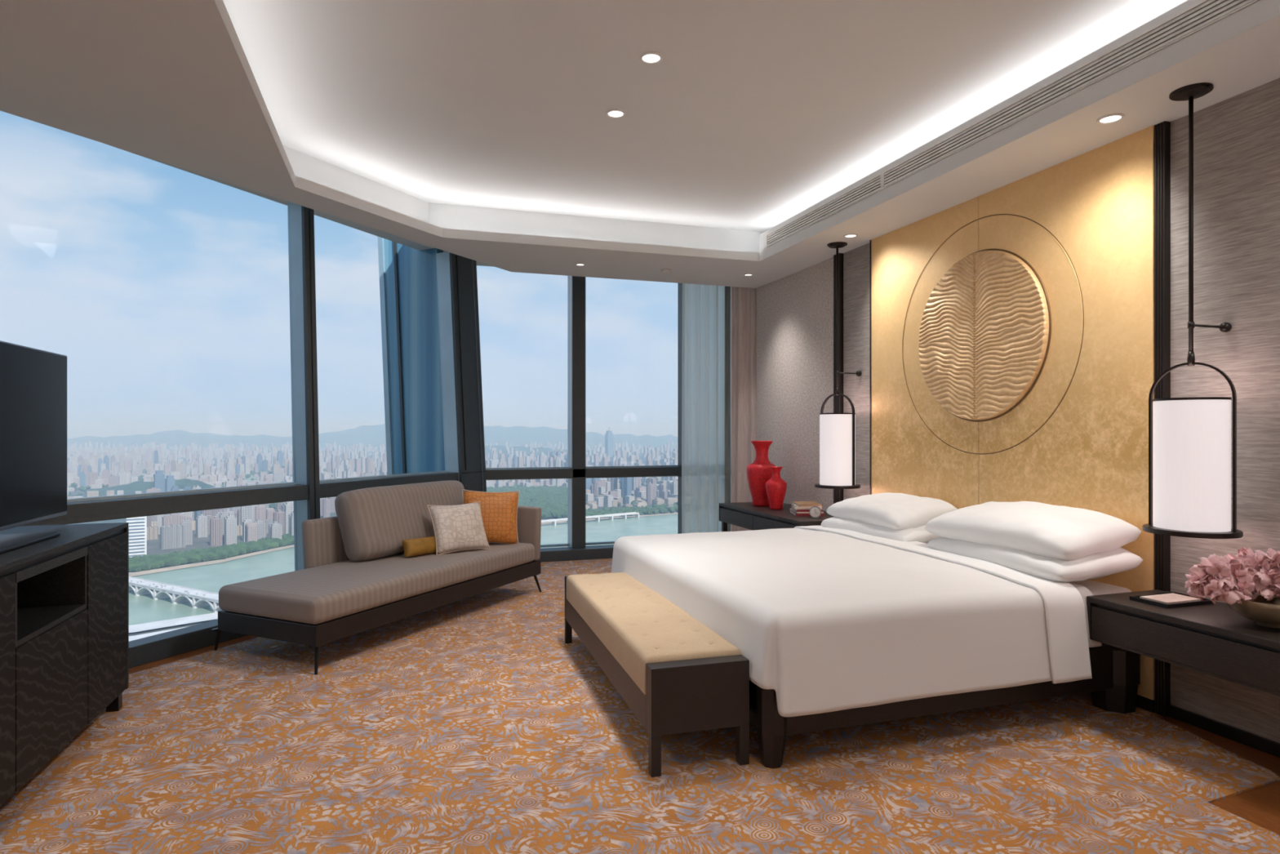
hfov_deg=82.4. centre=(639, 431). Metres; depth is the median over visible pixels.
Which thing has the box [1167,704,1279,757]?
baseboard
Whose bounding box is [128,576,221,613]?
arched bridge
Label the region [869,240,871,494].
trim
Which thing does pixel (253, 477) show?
lake
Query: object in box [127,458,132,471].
apartment tower
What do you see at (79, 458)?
apartment tower
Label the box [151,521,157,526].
apartment tower
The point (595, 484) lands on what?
apartment tower
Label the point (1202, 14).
ceiling vent
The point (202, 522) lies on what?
apartment tower
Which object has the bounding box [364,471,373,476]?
apartment tower
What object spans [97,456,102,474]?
apartment tower
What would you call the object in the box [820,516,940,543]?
pillow
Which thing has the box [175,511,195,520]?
apartment tower
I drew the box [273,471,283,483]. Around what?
apartment tower
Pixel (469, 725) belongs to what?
floor
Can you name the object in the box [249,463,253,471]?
apartment tower
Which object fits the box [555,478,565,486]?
apartment tower
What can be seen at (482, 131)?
ceiling
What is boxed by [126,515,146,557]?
banded tower
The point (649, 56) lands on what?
recessed light
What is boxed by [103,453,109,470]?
apartment tower
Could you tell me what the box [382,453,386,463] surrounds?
apartment tower
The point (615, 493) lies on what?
apartment tower
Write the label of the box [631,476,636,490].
apartment tower
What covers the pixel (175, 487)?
apartment tower
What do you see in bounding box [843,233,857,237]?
recessed light
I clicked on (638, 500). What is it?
apartment tower
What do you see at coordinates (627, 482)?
apartment tower
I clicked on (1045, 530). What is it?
pillow
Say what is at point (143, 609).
river
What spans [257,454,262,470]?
apartment tower
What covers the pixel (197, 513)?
apartment tower
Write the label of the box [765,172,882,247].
ceiling vent
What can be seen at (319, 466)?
apartment tower
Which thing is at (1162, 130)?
trim
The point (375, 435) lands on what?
mountains
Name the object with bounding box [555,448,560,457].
apartment tower
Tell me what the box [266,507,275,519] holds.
apartment tower
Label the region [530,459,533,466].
apartment tower
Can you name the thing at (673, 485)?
apartment tower
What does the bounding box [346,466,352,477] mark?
apartment tower
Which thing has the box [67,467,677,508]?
trees
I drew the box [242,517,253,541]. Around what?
apartment tower
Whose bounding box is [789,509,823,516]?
book
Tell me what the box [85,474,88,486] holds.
apartment tower
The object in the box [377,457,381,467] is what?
apartment tower
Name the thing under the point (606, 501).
city buildings
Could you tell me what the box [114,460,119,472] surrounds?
apartment tower
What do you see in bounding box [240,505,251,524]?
apartment tower
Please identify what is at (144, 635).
pavement
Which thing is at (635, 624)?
cushion
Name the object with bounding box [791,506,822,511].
book
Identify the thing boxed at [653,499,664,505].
apartment tower
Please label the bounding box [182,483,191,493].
apartment tower
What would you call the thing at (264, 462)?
apartment tower
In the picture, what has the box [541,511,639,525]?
viaduct
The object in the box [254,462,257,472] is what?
apartment tower
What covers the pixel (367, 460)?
apartment tower
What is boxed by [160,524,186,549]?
apartment tower
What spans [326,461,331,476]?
apartment tower
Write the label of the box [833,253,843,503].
trim
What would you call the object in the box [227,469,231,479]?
apartment tower
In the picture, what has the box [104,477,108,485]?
apartment tower
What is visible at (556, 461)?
apartment tower
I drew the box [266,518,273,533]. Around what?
apartment tower
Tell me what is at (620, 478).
apartment tower
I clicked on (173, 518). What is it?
apartment tower
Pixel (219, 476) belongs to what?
apartment tower
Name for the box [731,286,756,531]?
drape
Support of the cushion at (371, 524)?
on the sofa
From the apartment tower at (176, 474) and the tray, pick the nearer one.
the tray
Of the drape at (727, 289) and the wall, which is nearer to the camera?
the wall
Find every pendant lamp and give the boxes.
[814,241,862,488]
[1142,82,1243,538]
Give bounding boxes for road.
[128,612,217,632]
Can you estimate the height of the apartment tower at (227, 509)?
55.678 m
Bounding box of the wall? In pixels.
[756,78,1279,742]
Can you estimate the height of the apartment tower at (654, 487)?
43.712 m
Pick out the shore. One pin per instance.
(175, 567)
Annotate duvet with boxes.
[611,525,1102,716]
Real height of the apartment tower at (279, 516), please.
51.135 m
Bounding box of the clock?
[808,506,821,518]
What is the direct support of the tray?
on the nightstand at (1215, 640)
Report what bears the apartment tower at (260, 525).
on the terrain
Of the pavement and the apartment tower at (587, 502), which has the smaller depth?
the pavement
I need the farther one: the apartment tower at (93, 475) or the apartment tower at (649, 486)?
the apartment tower at (93, 475)
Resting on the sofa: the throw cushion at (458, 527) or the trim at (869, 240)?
the throw cushion at (458, 527)
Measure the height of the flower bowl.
0.106 m
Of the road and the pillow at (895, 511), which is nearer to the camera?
the pillow at (895, 511)
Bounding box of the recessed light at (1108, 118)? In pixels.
[1096,113,1124,124]
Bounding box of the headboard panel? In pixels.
[871,124,1154,712]
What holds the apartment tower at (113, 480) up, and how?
on the terrain
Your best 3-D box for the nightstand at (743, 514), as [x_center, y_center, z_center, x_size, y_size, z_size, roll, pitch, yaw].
[1.236,0.996,6.203,0.580,0.655,1.460,0,0,-18]
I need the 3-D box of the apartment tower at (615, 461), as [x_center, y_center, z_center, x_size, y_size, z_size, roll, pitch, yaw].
[-107.050,165.429,3299.748,14.687,71.789,14.687,0,0,-34]
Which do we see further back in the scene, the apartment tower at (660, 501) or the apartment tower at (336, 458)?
the apartment tower at (336, 458)
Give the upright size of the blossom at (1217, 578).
0.185 m
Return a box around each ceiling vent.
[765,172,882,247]
[882,0,1259,189]
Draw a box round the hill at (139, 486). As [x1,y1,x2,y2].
[84,478,215,497]
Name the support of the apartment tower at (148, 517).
on the terrain
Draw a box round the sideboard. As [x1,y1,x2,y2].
[0,522,128,806]
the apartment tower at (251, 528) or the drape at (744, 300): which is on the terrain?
the apartment tower at (251, 528)
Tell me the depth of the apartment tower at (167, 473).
2801.95 m
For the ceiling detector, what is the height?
0.026 m
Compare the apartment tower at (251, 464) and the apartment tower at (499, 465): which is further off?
the apartment tower at (251, 464)
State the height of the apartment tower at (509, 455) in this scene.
80.608 m
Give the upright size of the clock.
0.092 m
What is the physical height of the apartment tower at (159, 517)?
47.808 m
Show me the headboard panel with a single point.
(1012, 324)
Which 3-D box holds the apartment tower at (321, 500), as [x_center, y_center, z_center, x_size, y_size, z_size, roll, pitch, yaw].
[-767.283,180.099,1742.826,31.873,42.448,15.936,0,0,-31]
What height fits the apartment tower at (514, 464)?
42.200 m
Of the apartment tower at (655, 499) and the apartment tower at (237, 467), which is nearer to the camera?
the apartment tower at (655, 499)
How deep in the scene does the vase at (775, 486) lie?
6.24 m
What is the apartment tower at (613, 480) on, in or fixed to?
on the terrain
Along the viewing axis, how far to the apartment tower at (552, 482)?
2594.23 m
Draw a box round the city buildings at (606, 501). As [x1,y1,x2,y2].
[66,440,677,508]
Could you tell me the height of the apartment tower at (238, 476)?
45.442 m
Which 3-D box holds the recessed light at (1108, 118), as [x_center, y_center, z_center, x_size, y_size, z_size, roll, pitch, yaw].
[2.162,-1.438,3.360,0.110,0.013,0.110,0,0,-18]
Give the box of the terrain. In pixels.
[64,448,677,635]
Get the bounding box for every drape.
[724,286,730,531]
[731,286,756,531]
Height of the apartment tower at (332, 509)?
41.453 m
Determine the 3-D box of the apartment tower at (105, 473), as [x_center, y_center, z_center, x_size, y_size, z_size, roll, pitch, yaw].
[-2038.378,173.281,2792.462,24.998,56.084,12.499,0,0,-36]
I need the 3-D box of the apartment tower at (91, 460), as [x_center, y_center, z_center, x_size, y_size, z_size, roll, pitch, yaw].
[-2404.187,155.843,3209.600,16.976,90.960,16.976,0,0,-37]
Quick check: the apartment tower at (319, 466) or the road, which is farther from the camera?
the apartment tower at (319, 466)
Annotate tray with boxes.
[1129,591,1213,608]
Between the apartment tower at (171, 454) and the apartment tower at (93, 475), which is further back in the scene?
the apartment tower at (171, 454)
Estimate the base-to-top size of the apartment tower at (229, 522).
58.146 m
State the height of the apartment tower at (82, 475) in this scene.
66.657 m
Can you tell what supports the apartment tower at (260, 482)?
on the terrain
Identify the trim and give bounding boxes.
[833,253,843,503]
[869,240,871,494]
[1154,120,1170,716]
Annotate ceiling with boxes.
[0,0,1279,288]
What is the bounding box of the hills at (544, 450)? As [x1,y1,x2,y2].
[484,444,669,457]
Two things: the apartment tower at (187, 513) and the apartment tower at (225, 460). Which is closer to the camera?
the apartment tower at (187, 513)
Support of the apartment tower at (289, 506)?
on the terrain
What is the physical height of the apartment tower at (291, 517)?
54.446 m
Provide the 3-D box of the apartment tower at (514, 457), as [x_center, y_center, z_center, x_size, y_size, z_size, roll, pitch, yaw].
[-641.983,156.142,3751.783,13.449,90.363,15.895,0,0,-44]
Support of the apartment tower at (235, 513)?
on the terrain
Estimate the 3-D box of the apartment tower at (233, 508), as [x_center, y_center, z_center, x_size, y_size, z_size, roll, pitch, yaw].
[-978.979,182.471,1782.482,36.178,37.703,13.567,0,0,-44]
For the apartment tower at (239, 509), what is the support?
on the terrain
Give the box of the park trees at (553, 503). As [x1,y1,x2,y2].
[486,485,586,519]
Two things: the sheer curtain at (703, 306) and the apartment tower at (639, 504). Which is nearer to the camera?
the sheer curtain at (703, 306)
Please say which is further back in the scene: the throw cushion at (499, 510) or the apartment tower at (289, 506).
the apartment tower at (289, 506)
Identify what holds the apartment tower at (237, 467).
on the terrain
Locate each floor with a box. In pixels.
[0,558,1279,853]
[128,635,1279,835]
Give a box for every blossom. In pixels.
[1184,553,1257,604]
[1226,546,1267,559]
[1238,547,1279,600]
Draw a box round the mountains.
[66,423,677,448]
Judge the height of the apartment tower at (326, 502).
48.407 m
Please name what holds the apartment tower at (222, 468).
on the terrain
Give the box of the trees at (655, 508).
[585,503,677,519]
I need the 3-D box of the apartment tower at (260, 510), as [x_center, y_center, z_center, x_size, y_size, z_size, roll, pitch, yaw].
[-727.321,170.150,1401.480,18.983,62.347,18.983,0,0,-35]
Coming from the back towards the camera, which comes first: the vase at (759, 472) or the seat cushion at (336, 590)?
the vase at (759, 472)
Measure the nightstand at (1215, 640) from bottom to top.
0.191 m
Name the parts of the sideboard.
door, rail, door, door, panel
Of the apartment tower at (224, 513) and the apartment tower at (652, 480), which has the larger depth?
the apartment tower at (652, 480)
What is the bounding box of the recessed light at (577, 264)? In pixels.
[575,262,585,266]
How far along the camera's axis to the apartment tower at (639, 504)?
1863.99 m
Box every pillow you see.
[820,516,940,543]
[826,492,957,529]
[924,501,1141,559]
[926,537,1142,582]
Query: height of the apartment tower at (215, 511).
44.571 m
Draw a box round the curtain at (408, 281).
[377,235,444,475]
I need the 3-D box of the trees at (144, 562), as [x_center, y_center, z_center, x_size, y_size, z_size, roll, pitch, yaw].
[-559.447,194.723,1305.838,544.096,13.600,409.602,0,0,-18]
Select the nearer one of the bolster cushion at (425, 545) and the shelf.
the shelf
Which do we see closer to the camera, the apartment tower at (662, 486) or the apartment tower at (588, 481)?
the apartment tower at (588, 481)
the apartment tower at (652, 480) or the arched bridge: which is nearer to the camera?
the arched bridge
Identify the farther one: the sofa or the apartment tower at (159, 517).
the apartment tower at (159, 517)
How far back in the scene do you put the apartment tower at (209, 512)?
1469.51 m
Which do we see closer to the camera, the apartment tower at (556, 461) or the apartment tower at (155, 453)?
the apartment tower at (556, 461)
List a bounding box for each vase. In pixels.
[746,440,775,506]
[765,466,786,509]
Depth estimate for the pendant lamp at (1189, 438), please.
3.00 m
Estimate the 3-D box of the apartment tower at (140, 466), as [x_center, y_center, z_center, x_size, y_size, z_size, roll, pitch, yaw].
[-2165.319,171.036,3169.163,15.767,60.574,15.767,0,0,-33]
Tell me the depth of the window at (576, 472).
7.59 m
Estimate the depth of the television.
3.07 m
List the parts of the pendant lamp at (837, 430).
rod, lamp shade, plate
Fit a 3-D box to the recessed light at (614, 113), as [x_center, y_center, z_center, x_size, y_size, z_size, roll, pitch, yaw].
[-0.134,-1.756,4.039,0.110,0.013,0.110,0,0,-18]
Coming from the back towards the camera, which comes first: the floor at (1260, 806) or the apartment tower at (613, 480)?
the apartment tower at (613, 480)
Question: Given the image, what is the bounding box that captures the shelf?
[15,603,86,648]
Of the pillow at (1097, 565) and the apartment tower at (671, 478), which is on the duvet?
the pillow at (1097, 565)
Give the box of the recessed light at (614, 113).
[605,108,625,118]
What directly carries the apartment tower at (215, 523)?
on the terrain
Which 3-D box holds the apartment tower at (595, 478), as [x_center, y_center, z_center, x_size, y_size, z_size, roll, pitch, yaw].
[-138.946,151.250,2273.926,19.141,100.146,16.196,0,0,-33]
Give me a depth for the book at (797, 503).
5.83 m
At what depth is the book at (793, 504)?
5.76 m
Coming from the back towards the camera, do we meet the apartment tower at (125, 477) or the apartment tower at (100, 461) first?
the apartment tower at (100, 461)
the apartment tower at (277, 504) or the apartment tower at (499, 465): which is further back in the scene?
the apartment tower at (499, 465)
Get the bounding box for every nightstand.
[719,502,833,531]
[1086,589,1279,696]
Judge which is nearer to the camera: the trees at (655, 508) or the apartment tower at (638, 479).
the trees at (655, 508)
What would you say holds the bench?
on the floor at (469, 725)
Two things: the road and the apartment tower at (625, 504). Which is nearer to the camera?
the road
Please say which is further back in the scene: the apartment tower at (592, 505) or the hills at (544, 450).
the hills at (544, 450)
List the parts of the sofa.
leg, leg, backrest, frame, armrest, leg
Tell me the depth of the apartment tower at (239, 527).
1415.98 m
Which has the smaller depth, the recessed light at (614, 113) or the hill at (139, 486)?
the recessed light at (614, 113)
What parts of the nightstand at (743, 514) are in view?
leg, drawer, drawer, panel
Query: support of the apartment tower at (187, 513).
on the terrain
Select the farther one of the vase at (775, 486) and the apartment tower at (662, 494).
the apartment tower at (662, 494)
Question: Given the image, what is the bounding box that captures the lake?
[244,475,257,480]
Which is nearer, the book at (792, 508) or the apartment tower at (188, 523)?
the book at (792, 508)
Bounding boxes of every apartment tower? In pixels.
[77,455,83,462]
[77,464,83,476]
[80,471,85,487]
[83,464,89,485]
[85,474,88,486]
[89,456,94,471]
[89,471,97,485]
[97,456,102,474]
[102,469,110,479]
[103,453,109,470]
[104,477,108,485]
[108,475,119,487]
[111,454,115,469]
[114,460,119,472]
[117,471,130,484]
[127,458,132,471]
[137,463,142,476]
[146,487,160,496]
[146,515,151,527]
[146,525,158,540]
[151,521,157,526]
[152,514,166,521]
[153,450,158,468]
[153,466,164,491]
[157,514,165,534]
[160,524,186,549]
[162,513,184,526]
[163,471,169,478]
[164,471,175,494]
[169,450,173,458]
[170,458,174,471]
[170,471,180,479]
[170,483,179,490]
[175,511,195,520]
[180,460,186,475]
[180,517,192,544]
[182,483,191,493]
[182,511,191,516]
[191,520,195,529]
[193,462,197,475]
[195,485,201,520]
[195,514,208,537]
[200,509,213,515]
[206,515,214,534]
[209,515,222,546]
[213,508,219,515]
[214,458,220,468]
[214,468,220,475]
[217,473,222,484]
[218,509,228,543]
[220,465,224,472]
[223,512,236,545]
[224,459,227,469]
[226,508,234,515]
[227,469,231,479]
[231,506,240,512]
[232,511,237,525]
[235,464,239,474]
[236,473,242,478]
[236,524,242,535]
[237,508,240,524]
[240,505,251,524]
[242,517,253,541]
[244,522,257,542]
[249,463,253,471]
[251,504,258,521]
[253,519,265,539]
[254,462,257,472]
[254,504,266,536]
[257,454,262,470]
[257,480,264,487]
[262,459,267,474]
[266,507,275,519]
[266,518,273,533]
[268,521,281,539]
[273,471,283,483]
[273,510,285,534]
[275,502,284,511]
[277,450,283,467]
[280,501,288,511]
[284,501,293,533]
[288,510,293,535]
[319,466,320,479]
[320,497,324,515]
[322,497,329,518]
[323,471,328,479]
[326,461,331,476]
[328,496,337,512]
[333,466,337,476]
[334,454,339,464]
[337,465,342,478]
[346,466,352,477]
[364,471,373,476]
[365,457,370,473]
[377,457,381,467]
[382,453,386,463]
[497,462,502,467]
[507,453,511,465]
[512,454,516,462]
[512,462,517,466]
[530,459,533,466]
[549,478,555,486]
[554,457,559,466]
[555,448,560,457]
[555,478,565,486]
[585,478,591,493]
[586,501,596,504]
[586,502,597,508]
[591,463,599,484]
[592,480,598,497]
[596,480,605,491]
[604,426,613,457]
[608,490,617,497]
[610,477,617,490]
[614,459,617,467]
[619,463,624,496]
[622,464,631,503]
[622,503,632,507]
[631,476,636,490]
[631,476,640,487]
[632,454,637,462]
[633,502,647,506]
[634,497,645,502]
[634,499,647,504]
[645,477,656,496]
[646,482,653,504]
[652,497,664,504]
[653,485,655,499]
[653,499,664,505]
[658,483,666,491]
[658,490,667,499]
[669,475,675,481]
[670,480,677,494]
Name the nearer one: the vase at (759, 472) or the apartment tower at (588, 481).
the vase at (759, 472)
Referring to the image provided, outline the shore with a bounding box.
[128,512,677,576]
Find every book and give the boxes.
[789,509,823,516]
[790,508,823,513]
[791,501,821,506]
[791,502,822,507]
[791,505,822,509]
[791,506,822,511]
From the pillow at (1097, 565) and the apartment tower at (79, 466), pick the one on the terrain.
the apartment tower at (79, 466)
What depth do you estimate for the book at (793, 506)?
5.76 m
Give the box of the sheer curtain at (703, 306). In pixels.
[681,283,731,533]
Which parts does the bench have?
panel, leg, rail, leg, panel, leg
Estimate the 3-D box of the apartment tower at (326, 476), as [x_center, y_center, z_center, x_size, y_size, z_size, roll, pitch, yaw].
[-1072.490,170.061,2499.117,16.236,62.525,16.236,0,0,-33]
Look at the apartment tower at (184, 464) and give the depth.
3234.88 m
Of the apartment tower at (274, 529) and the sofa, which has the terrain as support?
the apartment tower at (274, 529)
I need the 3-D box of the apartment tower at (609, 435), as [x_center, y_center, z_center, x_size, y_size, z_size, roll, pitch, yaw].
[-219.450,86.573,5200.001,44.200,229.500,37.400,0,0,-35]
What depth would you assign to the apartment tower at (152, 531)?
1358.74 m
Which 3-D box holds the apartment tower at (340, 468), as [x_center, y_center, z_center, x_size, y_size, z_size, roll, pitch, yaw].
[-1107.256,163.147,2696.249,14.098,76.351,14.098,0,0,-31]
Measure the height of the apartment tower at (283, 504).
62.074 m
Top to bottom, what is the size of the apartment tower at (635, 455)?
68.220 m
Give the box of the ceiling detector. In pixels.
[661,268,671,272]
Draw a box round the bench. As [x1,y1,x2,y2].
[564,572,749,777]
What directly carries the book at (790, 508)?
on the book at (794, 513)
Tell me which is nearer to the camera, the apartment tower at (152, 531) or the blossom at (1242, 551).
the blossom at (1242, 551)
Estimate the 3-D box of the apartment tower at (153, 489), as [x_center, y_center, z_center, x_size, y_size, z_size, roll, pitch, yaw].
[-1217.412,171.151,1829.325,30.355,60.345,15.178,0,0,-39]
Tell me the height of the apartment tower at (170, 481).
93.367 m
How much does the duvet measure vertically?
0.434 m
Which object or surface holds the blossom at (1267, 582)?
in the flower bowl
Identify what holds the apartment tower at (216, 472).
on the terrain
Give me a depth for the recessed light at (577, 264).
6.28 m
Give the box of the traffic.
[128,577,206,595]
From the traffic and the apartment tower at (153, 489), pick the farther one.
the apartment tower at (153, 489)
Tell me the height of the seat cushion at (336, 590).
0.150 m
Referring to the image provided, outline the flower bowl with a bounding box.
[1225,595,1279,628]
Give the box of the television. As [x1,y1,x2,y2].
[0,340,66,553]
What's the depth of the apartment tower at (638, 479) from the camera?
2422.22 m
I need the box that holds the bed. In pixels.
[749,579,1140,768]
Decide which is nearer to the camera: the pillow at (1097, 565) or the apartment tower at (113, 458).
the pillow at (1097, 565)
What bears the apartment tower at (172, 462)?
on the terrain
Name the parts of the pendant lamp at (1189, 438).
rod, lamp shade, plate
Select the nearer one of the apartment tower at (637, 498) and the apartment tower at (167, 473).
the apartment tower at (637, 498)
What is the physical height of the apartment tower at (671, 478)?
77.034 m
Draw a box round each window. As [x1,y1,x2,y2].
[22,201,458,668]
[485,275,681,562]
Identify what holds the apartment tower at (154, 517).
on the terrain
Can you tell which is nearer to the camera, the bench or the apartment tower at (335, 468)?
the bench
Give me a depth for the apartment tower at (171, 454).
3844.33 m
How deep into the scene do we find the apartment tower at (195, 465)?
3146.86 m
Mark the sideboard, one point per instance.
(64, 597)
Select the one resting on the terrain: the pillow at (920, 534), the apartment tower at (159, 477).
the apartment tower at (159, 477)
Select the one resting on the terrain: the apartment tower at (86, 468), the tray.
the apartment tower at (86, 468)
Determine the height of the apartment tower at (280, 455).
125.155 m
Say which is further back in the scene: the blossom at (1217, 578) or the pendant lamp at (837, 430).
the pendant lamp at (837, 430)
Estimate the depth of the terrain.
1354.44 m
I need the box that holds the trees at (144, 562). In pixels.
[128,533,293,572]
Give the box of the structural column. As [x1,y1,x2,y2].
[435,251,486,492]
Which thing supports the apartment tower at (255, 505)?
on the terrain
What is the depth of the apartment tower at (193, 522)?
1491.74 m
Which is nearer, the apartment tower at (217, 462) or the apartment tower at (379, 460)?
the apartment tower at (379, 460)
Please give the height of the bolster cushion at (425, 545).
0.162 m
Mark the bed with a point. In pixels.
(1113, 686)
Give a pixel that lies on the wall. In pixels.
(1237, 138)
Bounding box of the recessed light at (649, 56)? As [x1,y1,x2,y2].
[639,51,662,64]
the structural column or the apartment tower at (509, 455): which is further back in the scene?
the apartment tower at (509, 455)
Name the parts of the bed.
foot rail, leg, rail, mattress, leg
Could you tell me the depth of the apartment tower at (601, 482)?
2213.55 m
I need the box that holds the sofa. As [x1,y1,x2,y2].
[210,480,541,675]
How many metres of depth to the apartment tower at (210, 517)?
1429.87 m
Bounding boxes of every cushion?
[218,542,534,624]
[334,480,464,561]
[402,536,435,557]
[426,501,490,555]
[462,488,519,544]
[566,572,742,694]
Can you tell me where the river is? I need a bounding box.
[128,514,677,625]
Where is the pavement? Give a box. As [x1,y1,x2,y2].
[128,626,188,641]

